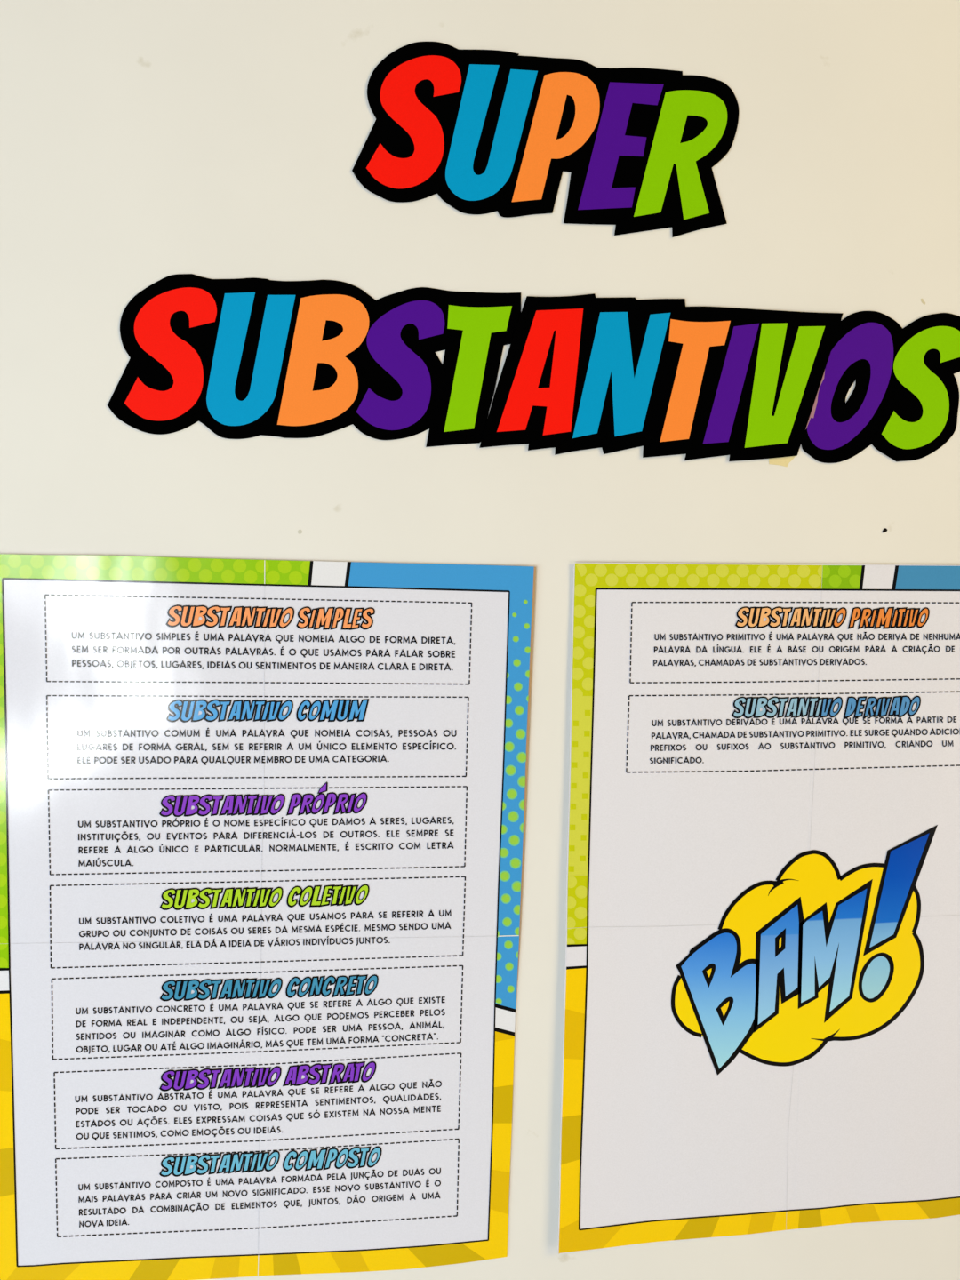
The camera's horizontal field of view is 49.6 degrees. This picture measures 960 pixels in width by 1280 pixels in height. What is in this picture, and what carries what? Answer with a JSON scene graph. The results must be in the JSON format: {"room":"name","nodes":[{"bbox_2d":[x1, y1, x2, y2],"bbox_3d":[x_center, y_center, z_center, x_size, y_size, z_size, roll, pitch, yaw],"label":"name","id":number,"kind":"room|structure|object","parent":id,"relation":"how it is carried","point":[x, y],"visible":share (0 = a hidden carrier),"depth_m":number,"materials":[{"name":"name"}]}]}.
{"room":"school classroom","nodes":[
{"label":"school classroom","id":0,"kind":"room"},
{"bbox_2d":[0,0,959,1279],"bbox_3d":[-0.090,-0.007,0.861,6.000,3.000,0.120,1,7,-6],"label":"wall","id":1,"kind":"structure","parent":0,"point":[143,143],"depth_m":0.78,"materials":[{"name":"white paint"}]},
{"bbox_2d":[0,553,535,1279],"bbox_3d":[-0.173,0.233,0.820,0.420,0.593,0.003,1,7,-6],"label":"poster","id":2,"kind":"object","parent":1,"relation":"attached to","point":[262,822],"visible":1,"depth_m":0.82,"materials":[{"name":"white paper"}]},
{"bbox_2d":[107,273,520,447],"bbox_3d":[-0.121,-0.206,0.771,0.303,0.119,0.001,1,7,-6],"label":"cutout","id":3,"kind":"object","parent":1,"relation":"attached to","point":[242,358],"visible":1,"depth_m":0.77,"materials":[{"name":"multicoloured paper"}]},
{"bbox_2d":[352,41,738,237],"bbox_3d":[0.051,-0.368,0.768,0.287,0.128,0.001,1,7,-6],"label":"cutout","id":4,"kind":"object","parent":1,"relation":"attached to","point":[484,132],"visible":1,"depth_m":0.77,"materials":[{"name":"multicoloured paper"}]},
{"bbox_2d":[479,293,843,461],"bbox_3d":[0.140,-0.200,0.798,0.280,0.122,0.001,1,7,-6],"label":"cutout","id":5,"kind":"object","parent":1,"relation":"attached to","point":[666,377],"visible":1,"depth_m":0.80,"materials":[{"name":"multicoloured paper"}]},
{"bbox_2d":[557,562,959,1254],"bbox_3d":[0.291,0.228,0.864,0.454,0.587,0.006,1,7,-6],"label":"poster","id":6,"kind":"object","parent":1,"relation":"attached to","point":[762,1006],"visible":1,"depth_m":0.86,"materials":[{"name":"white paper"}]},
{"bbox_2d":[768,456,795,466],"bbox_3d":[0.237,-0.141,0.817,0.022,0.009,0.001,1,7,-6],"label":"scrap","id":7,"kind":"object","parent":1,"relation":"attached to","point":[784,461],"visible":1,"depth_m":0.82,"materials":[{"name":"beige paper"}]},
{"bbox_2d":[800,311,959,463],"bbox_3d":[0.322,-0.198,0.818,0.141,0.119,0.001,1,7,-6],"label":"cutout","id":8,"kind":"object","parent":1,"relation":"attached to","point":[903,403],"visible":1,"depth_m":0.82,"materials":[{"name":"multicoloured paper"}]}
]}

